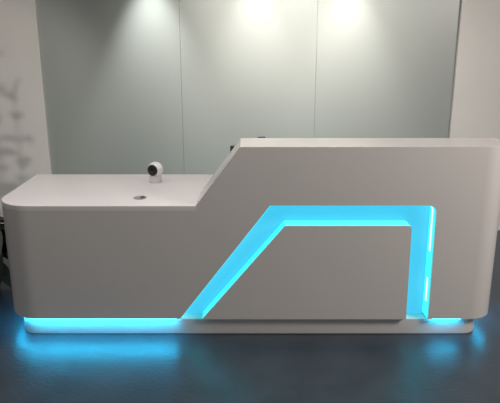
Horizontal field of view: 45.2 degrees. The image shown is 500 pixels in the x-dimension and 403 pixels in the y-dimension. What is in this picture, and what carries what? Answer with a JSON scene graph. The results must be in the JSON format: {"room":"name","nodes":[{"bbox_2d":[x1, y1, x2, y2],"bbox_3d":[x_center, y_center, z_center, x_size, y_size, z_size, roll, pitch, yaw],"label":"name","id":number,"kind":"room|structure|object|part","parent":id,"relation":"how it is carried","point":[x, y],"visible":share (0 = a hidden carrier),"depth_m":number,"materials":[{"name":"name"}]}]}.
{"room":"reception area","nodes":[
{"label":"reception area","id":0,"kind":"room"},
{"bbox_2d":[0,0,499,227],"bbox_3d":[0.000,-1.170,4.968,9.000,2.900,0.180,0,16,0],"label":"wall","id":1,"kind":"structure","parent":0,"point":[130,85],"depth_m":4.94,"materials":[{"name":"grey"}]},
{"bbox_3d":[-1.135,-1.158,4.914,1.137,2.895,0.011,0,16,0],"label":"glass panel","id":2,"kind":"part","parent":1,"relation":"part of","materials":[{"name":"grey glass"}]},
{"bbox_3d":[-0.012,-1.158,4.914,1.106,2.895,0.011,0,16,0],"label":"glass panel","id":3,"kind":"part","parent":1,"relation":"part of","materials":[{"name":"grey glass"}]},
{"bbox_3d":[1.113,-1.158,4.914,1.140,2.895,0.011,0,16,0],"label":"glass panel","id":4,"kind":"part","parent":1,"relation":"part of","materials":[{"name":"grey glass"}]},
{"bbox_2d":[0,230,499,402],"bbox_3d":[0.000,1.287,1.756,9.000,0.100,7.689,0,16,0],"label":"floor","id":5,"kind":"structure","parent":0,"point":[465,367],"depth_m":3.11,"materials":[{"name":"stone"}]},
{"bbox_2d":[0,216,10,287],"bbox_3d":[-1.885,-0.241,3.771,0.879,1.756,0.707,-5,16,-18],"label":"office chair","id":6,"kind":"object","parent":5,"relation":"on","point":[4,270],"visible":0.36,"depth_m":3.94,"materials":[{"name":"black"}]},
{"bbox_2d":[1,138,499,333],"bbox_3d":[-0.002,0.142,3.632,2.786,1.093,0.748,0,16,0],"label":"reception desk","id":7,"kind":"object","parent":5,"relation":"on","point":[286,235],"visible":1,"depth_m":3.31,"materials":[{"name":"white plastic"}]},
{"bbox_2d":[1,174,213,210],"bbox_3d":[-0.002,-0.064,3.575,2.786,0.030,0.748,0,16,0],"label":"countertop","id":8,"kind":"structure","parent":7,"relation":"on","point":[42,192],"depth_m":3.46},
{"bbox_2d":[147,162,162,182],"bbox_3d":[-0.585,-0.183,3.710,0.095,0.126,0.095,0,16,0],"label":"camera","id":9,"kind":"object","parent":7,"relation":"on","point":[155,169],"visible":1,"depth_m":3.68,"materials":[{"name":"white plastic"}]},
{"bbox_3d":[-0.599,-0.190,3.671,0.069,0.069,0.011,6,17,20],"label":"plate","id":10,"kind":"part","parent":9,"relation":"part of","materials":[{"name":"black plastic"}]},
{"bbox_3d":[0.305,0.397,3.322,1.151,0.553,0.012,0,16,0],"label":"panel","id":11,"kind":"part","parent":7,"relation":"part of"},
{"bbox_2d":[186,206,429,312],"bbox_3d":[0.297,0.309,3.399,1.485,0.704,0.007,0,16,0],"label":"light strip","id":12,"kind":"object","parent":7,"relation":"attached to","point":[418,217],"depth_m":3.36,"materials":[{"name":"teal plastic"}]}
]}

